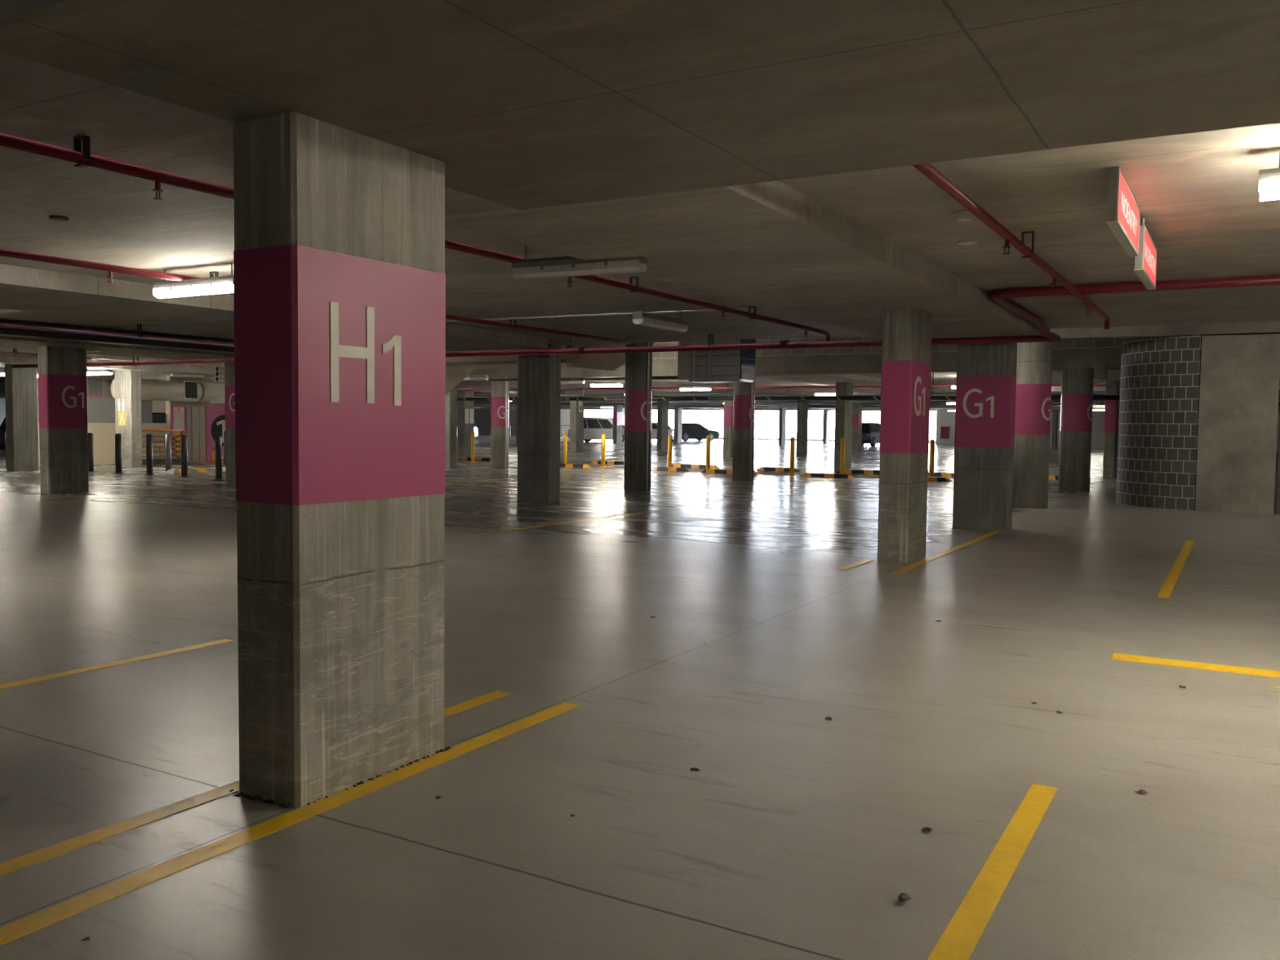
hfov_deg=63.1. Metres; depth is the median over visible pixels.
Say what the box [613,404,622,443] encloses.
concrete column
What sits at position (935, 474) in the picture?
divider
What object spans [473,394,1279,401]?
trim
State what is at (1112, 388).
concrete column
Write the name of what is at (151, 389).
duct
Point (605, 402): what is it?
pipe
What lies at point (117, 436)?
bollard
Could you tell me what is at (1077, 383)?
round column
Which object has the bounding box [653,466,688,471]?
divider
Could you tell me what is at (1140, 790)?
leaf litter
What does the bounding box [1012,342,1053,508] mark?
round column
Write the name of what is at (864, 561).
painted line
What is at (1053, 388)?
trim
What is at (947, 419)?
wall
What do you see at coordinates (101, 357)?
ceiling
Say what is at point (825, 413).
concrete column
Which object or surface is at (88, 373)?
diffuser
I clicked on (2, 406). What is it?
wall
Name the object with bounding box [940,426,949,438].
sign
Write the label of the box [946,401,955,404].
ceiling lamp
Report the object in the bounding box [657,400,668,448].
concrete column
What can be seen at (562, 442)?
divider
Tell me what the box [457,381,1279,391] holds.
pipe
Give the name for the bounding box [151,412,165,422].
car
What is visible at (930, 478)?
divider
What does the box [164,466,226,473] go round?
curb
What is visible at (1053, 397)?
bar
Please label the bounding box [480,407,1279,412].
trim
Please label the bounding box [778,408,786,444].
concrete column
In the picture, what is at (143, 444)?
barrier
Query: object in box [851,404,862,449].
concrete column
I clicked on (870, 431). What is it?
car
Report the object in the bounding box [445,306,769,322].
conduit
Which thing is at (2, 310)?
ceiling lamp
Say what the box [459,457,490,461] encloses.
divider
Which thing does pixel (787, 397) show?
bar
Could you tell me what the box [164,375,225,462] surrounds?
wall
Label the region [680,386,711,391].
ceiling lamp
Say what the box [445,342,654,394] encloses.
beam
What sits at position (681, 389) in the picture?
diffuser
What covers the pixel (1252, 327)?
trim
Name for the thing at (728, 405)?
concrete column
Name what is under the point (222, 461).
painted line
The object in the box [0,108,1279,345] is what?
ceiling
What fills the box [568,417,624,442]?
car
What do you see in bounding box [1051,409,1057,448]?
concrete column
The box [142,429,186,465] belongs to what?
railing
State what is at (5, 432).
bollard
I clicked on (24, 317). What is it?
ceiling
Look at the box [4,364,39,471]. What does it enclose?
concrete column
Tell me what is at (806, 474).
divider
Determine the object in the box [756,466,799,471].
divider
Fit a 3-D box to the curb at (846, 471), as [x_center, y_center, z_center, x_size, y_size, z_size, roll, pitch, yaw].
[6.253,-0.222,28.787,1.620,0.102,0.340,2,4,30]
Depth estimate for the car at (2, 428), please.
33.10 m
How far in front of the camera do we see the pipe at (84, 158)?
5.27 m
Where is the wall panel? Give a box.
[1195,333,1279,514]
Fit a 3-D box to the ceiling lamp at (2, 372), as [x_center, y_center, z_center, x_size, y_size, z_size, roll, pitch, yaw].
[-16.444,-2.820,26.742,1.037,0.315,0.139,2,4,30]
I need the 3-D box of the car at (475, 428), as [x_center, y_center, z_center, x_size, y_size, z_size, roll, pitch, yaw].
[-14.357,-3.884,79.365,2.041,1.539,4.236,2,4,30]
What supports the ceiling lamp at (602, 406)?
hanging from the ceiling at (939, 378)
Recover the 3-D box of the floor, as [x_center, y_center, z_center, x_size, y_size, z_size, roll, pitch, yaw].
[-10.372,-1.374,49.992,93.960,0.243,95.580,2,4,30]
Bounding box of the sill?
[688,437,935,443]
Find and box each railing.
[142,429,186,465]
[222,430,226,464]
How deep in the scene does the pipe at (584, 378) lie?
26.49 m
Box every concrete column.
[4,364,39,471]
[37,346,88,493]
[87,377,103,397]
[114,370,142,467]
[224,362,235,484]
[229,111,452,808]
[444,385,457,468]
[457,391,474,455]
[515,401,517,444]
[517,343,560,502]
[569,395,583,452]
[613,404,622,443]
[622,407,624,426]
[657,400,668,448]
[673,407,682,442]
[723,395,733,457]
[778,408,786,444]
[795,400,808,453]
[822,410,829,443]
[833,382,853,471]
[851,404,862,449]
[877,307,932,562]
[952,342,1017,529]
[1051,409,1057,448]
[1102,381,1119,479]
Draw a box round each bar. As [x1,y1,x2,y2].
[457,397,566,400]
[568,382,707,400]
[711,382,880,400]
[929,373,1119,399]
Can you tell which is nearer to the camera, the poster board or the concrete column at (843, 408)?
the concrete column at (843, 408)
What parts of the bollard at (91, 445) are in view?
post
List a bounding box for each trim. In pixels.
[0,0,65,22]
[0,335,234,359]
[457,384,880,411]
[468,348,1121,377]
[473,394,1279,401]
[473,400,1279,404]
[473,404,1279,408]
[474,385,1279,394]
[474,396,786,411]
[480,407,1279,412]
[567,379,955,409]
[755,373,1060,409]
[1049,320,1279,339]
[1054,369,1120,387]
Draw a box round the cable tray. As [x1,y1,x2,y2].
[0,321,234,353]
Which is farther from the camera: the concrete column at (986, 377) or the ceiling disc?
the concrete column at (986, 377)
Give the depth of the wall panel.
16.49 m
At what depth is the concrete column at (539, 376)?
17.25 m
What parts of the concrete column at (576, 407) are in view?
sign plate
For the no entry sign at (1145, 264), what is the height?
0.341 m
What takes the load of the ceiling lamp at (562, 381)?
hanging from the ceiling at (939, 378)
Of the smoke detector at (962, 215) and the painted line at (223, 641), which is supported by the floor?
the painted line at (223, 641)
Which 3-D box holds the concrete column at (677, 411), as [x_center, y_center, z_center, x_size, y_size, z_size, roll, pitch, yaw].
[2.765,-4.076,75.608,0.324,2.714,0.648,2,4,30]
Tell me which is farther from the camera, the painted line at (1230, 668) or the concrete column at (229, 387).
the concrete column at (229, 387)
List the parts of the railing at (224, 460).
post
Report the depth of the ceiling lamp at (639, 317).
11.27 m
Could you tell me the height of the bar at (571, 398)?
0.718 m
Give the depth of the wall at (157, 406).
41.67 m
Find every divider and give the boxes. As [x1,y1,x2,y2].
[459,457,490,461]
[560,441,601,444]
[560,463,591,467]
[589,460,624,465]
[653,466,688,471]
[671,463,719,469]
[701,468,758,474]
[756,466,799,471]
[800,472,853,478]
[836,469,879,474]
[927,476,951,481]
[928,471,953,476]
[1048,475,1058,479]
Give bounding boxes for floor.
[0,435,1279,959]
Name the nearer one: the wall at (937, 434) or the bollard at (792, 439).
the bollard at (792, 439)
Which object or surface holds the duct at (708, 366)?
attached to the ceiling
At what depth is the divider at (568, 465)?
30.72 m
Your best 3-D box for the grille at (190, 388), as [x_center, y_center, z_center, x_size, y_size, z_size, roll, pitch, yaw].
[-13.005,-2.602,30.166,0.049,0.526,0.446,2,4,30]
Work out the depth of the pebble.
2.84 m
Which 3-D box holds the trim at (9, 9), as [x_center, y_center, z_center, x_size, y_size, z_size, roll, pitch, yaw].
[4.691,-0.872,-1.131,15.115,0.024,0.130,2,4,30]
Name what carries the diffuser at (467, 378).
attached to the ceiling lamp at (482, 377)
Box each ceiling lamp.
[0,308,31,313]
[0,370,4,376]
[86,365,112,375]
[152,262,233,298]
[169,373,204,377]
[462,374,488,380]
[511,244,648,279]
[560,380,585,383]
[590,380,622,386]
[600,405,613,408]
[632,301,688,332]
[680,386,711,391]
[814,388,835,395]
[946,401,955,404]
[951,382,955,389]
[1092,408,1104,410]
[1257,148,1279,200]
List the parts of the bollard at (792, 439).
post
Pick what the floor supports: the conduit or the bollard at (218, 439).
the bollard at (218, 439)
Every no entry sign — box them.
[1106,166,1140,257]
[1133,217,1156,289]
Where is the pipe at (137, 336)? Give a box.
[0,323,234,346]
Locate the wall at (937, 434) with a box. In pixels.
[935,410,939,444]
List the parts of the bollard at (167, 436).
post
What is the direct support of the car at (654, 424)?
on the floor
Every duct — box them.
[111,373,225,404]
[677,338,755,382]
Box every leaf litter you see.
[689,767,699,771]
[921,827,932,831]
[1135,789,1147,793]
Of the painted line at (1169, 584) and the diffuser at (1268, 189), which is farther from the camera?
the painted line at (1169, 584)
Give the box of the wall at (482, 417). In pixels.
[473,408,585,436]
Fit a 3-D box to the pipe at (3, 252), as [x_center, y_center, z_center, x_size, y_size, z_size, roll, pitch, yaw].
[-5.108,-1.616,6.822,0.078,0.211,19.764,2,4,30]
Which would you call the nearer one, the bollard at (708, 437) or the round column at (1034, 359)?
the round column at (1034, 359)
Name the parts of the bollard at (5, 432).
post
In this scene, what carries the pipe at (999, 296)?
hanging from the ceiling at (1197, 194)
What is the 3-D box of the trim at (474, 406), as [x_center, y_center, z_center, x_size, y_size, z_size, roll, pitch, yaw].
[11.389,-4.963,70.379,70.470,0.186,1.620,2,4,30]
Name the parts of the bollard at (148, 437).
post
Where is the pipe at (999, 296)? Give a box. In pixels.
[989,274,1279,342]
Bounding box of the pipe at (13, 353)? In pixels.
[0,348,91,359]
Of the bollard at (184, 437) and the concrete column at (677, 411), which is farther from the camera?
the concrete column at (677, 411)
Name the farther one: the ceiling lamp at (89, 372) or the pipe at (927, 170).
the ceiling lamp at (89, 372)
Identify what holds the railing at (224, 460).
on the floor
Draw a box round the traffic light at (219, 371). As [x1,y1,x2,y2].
[214,363,224,382]
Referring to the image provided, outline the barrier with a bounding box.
[142,443,163,458]
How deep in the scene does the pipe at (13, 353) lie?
21.41 m
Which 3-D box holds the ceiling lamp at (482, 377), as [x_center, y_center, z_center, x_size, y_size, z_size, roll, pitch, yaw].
[-4.376,-2.723,27.059,1.037,0.283,0.139,2,4,30]
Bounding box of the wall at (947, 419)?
[938,410,1279,451]
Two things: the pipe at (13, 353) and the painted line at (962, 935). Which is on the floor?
the painted line at (962, 935)
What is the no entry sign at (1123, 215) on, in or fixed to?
attached to the ceiling at (1197, 194)
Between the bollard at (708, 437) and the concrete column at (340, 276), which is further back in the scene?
the bollard at (708, 437)
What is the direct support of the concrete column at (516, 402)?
on the floor
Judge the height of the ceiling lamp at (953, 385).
0.315 m
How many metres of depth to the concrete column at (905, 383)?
10.04 m
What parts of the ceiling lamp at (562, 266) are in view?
rod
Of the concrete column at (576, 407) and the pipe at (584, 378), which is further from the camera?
the concrete column at (576, 407)
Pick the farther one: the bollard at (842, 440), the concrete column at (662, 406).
the concrete column at (662, 406)
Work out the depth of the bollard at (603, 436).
31.19 m
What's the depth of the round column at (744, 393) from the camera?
24.63 m
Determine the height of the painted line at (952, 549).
0.002 m
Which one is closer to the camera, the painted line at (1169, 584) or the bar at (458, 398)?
the painted line at (1169, 584)
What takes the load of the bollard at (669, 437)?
on the floor
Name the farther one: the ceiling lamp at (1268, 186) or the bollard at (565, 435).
the bollard at (565, 435)
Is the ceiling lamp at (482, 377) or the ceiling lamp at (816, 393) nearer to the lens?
the ceiling lamp at (482, 377)
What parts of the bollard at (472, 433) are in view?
post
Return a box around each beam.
[0,263,548,351]
[0,354,214,377]
[12,333,1057,368]
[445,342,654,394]
[652,333,1262,359]
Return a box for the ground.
[719,433,935,440]
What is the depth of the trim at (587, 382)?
38.98 m
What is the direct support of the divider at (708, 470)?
on the floor
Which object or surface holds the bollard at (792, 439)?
on the floor
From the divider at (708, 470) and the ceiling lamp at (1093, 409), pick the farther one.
the ceiling lamp at (1093, 409)
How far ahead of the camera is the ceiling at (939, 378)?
35.45 m
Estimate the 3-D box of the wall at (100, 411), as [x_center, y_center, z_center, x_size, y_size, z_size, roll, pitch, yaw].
[-14.942,-1.349,28.841,0.202,1.863,4.212,2,4,30]
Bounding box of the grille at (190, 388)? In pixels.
[183,380,197,399]
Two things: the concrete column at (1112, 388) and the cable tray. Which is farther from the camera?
the concrete column at (1112, 388)
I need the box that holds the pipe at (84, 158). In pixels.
[0,132,831,342]
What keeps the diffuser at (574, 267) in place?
attached to the ceiling lamp at (562, 266)
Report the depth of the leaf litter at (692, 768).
3.90 m
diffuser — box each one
[86,371,112,375]
[152,282,233,298]
[462,377,488,380]
[511,259,647,279]
[590,383,622,386]
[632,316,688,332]
[680,388,711,391]
[814,393,835,395]
[1259,180,1279,200]
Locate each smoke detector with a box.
[952,210,973,221]
[956,240,977,245]
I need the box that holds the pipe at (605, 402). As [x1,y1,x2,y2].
[515,400,1279,404]
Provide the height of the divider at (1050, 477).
0.102 m
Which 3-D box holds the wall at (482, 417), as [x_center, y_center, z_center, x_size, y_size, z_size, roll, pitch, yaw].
[-16.312,-6.039,108.224,25.110,2.714,0.324,2,4,30]
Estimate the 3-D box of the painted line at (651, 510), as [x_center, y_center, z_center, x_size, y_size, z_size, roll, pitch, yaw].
[-0.873,0.549,13.782,0.073,0.002,4.471,2,4,30]
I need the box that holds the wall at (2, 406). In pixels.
[0,398,5,426]
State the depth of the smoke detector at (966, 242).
7.23 m
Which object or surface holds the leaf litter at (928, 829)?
on the floor
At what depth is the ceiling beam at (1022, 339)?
15.04 m
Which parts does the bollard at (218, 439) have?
post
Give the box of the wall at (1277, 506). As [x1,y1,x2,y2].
[1275,431,1279,514]
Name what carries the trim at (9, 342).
attached to the ceiling at (24, 317)
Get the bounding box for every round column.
[490,377,508,468]
[623,342,652,490]
[732,338,755,479]
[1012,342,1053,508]
[1057,367,1093,491]
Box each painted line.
[0,639,233,689]
[0,690,511,876]
[0,702,579,945]
[192,461,222,462]
[444,478,511,483]
[462,510,657,536]
[837,559,872,569]
[889,529,1002,573]
[927,783,1057,959]
[1111,653,1279,677]
[1156,540,1195,598]
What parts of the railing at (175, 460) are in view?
handrail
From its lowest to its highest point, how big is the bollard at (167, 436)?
0.944 m
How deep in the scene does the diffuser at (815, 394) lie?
36.35 m
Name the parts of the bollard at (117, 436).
post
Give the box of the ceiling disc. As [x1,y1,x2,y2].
[48,215,69,221]
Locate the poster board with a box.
[465,408,474,423]
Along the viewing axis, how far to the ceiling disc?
6.71 m
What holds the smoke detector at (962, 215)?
attached to the ceiling at (1197, 194)
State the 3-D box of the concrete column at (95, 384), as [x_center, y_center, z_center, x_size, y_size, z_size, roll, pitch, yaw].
[-19.786,-2.312,37.475,0.616,2.754,0.676,2,4,30]
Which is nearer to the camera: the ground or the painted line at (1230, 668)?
the painted line at (1230, 668)
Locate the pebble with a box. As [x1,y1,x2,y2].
[897,893,911,902]
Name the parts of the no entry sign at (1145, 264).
rod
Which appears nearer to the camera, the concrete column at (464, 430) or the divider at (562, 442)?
the concrete column at (464, 430)
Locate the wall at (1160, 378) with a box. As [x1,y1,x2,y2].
[1115,334,1202,511]
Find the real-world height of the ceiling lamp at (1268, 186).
0.283 m
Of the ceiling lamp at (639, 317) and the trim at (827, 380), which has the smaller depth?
the ceiling lamp at (639, 317)
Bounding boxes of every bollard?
[2,431,6,468]
[88,432,97,472]
[112,433,124,473]
[143,434,155,475]
[162,432,171,471]
[177,435,191,477]
[212,435,225,480]
[469,431,475,462]
[563,433,567,463]
[599,433,607,466]
[667,435,671,466]
[706,435,710,469]
[787,436,795,474]
[840,437,844,474]
[928,439,934,476]
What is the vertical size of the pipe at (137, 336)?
0.317 m
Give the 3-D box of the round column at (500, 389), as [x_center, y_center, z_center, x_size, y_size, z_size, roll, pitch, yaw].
[-3.974,-1.620,29.647,0.542,2.568,0.506,2,4,30]
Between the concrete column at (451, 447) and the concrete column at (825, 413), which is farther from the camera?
the concrete column at (825, 413)
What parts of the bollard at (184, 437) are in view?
post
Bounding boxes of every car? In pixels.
[0,416,5,451]
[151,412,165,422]
[473,420,478,436]
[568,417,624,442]
[651,422,674,442]
[672,422,719,440]
[861,422,879,446]
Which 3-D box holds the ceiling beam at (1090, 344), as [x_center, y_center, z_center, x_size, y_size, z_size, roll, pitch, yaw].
[6.595,-3.225,24.137,35.640,0.606,0.292,2,4,30]
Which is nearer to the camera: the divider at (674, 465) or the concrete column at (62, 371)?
the concrete column at (62, 371)
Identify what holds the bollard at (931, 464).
on the floor
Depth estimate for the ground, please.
131.87 m
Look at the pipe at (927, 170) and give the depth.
6.22 m
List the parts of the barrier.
rail, leg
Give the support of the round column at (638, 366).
on the floor
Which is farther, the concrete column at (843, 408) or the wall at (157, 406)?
the wall at (157, 406)
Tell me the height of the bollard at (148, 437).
0.944 m
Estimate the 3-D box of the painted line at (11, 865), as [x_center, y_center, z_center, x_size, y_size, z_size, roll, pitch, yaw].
[-2.866,1.200,1.198,0.085,0.002,8.821,2,4,30]
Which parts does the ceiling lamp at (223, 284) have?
rod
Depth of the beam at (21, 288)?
10.59 m
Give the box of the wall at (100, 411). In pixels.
[37,395,170,466]
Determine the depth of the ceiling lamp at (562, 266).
7.30 m
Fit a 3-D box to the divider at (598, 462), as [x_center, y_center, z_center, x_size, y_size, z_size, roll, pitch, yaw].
[-0.968,-0.558,33.520,1.377,0.102,0.340,2,4,30]
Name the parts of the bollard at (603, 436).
post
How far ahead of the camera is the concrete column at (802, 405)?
49.42 m
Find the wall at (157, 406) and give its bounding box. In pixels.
[36,377,165,413]
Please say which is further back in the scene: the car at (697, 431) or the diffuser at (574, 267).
the car at (697, 431)
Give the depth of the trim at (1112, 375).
25.26 m
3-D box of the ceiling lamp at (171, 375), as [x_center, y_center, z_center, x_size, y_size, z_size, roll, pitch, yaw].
[-12.765,-3.040,29.374,0.139,0.283,1.037,2,4,30]
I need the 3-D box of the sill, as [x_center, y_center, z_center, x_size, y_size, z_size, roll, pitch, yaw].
[10.096,-3.667,93.023,35.964,0.202,0.162,2,4,30]
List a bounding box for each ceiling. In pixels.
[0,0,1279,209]
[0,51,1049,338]
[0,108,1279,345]
[0,311,234,354]
[0,354,224,382]
[0,371,1279,408]
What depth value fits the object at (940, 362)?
25.06 m
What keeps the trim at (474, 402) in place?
attached to the ceiling at (939, 378)
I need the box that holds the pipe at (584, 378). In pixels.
[462,368,677,381]
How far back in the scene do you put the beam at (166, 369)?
27.20 m
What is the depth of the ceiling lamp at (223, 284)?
8.79 m
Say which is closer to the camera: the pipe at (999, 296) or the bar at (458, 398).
the pipe at (999, 296)
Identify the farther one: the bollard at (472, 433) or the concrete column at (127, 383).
the bollard at (472, 433)
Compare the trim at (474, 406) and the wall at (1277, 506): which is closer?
the wall at (1277, 506)
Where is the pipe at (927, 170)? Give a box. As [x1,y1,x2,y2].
[911,163,1109,328]
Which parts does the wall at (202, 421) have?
pink panel, white panel, orange panel, lift door, lift door, lift door, pink panel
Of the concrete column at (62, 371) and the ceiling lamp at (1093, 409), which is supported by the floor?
the concrete column at (62, 371)
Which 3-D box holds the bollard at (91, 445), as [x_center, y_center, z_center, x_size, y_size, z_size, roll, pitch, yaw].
[-13.176,-0.661,24.973,0.258,0.944,0.258,2,4,30]
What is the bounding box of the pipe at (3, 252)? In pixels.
[0,248,631,344]
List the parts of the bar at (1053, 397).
chain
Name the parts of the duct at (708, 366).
panel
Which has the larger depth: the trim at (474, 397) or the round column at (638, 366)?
the trim at (474, 397)
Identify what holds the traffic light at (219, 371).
hanging from the ceiling
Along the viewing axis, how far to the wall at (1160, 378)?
17.23 m
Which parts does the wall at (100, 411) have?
grey panel, picket rail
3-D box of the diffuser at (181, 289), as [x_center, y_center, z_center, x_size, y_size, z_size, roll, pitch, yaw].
[-3.758,-1.605,8.851,1.021,0.074,0.128,2,4,30]
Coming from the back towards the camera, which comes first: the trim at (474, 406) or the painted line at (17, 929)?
the trim at (474, 406)
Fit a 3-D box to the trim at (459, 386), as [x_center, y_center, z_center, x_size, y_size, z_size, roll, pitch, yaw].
[4.623,-4.561,60.967,2.106,0.138,61.317,2,4,30]
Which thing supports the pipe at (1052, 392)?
hanging from the ceiling at (939, 378)
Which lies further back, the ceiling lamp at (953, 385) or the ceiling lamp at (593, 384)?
the ceiling lamp at (593, 384)
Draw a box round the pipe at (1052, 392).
[474,388,1279,396]
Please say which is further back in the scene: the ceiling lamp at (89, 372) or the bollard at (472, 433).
the bollard at (472, 433)
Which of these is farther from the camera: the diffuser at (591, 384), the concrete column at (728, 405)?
the concrete column at (728, 405)

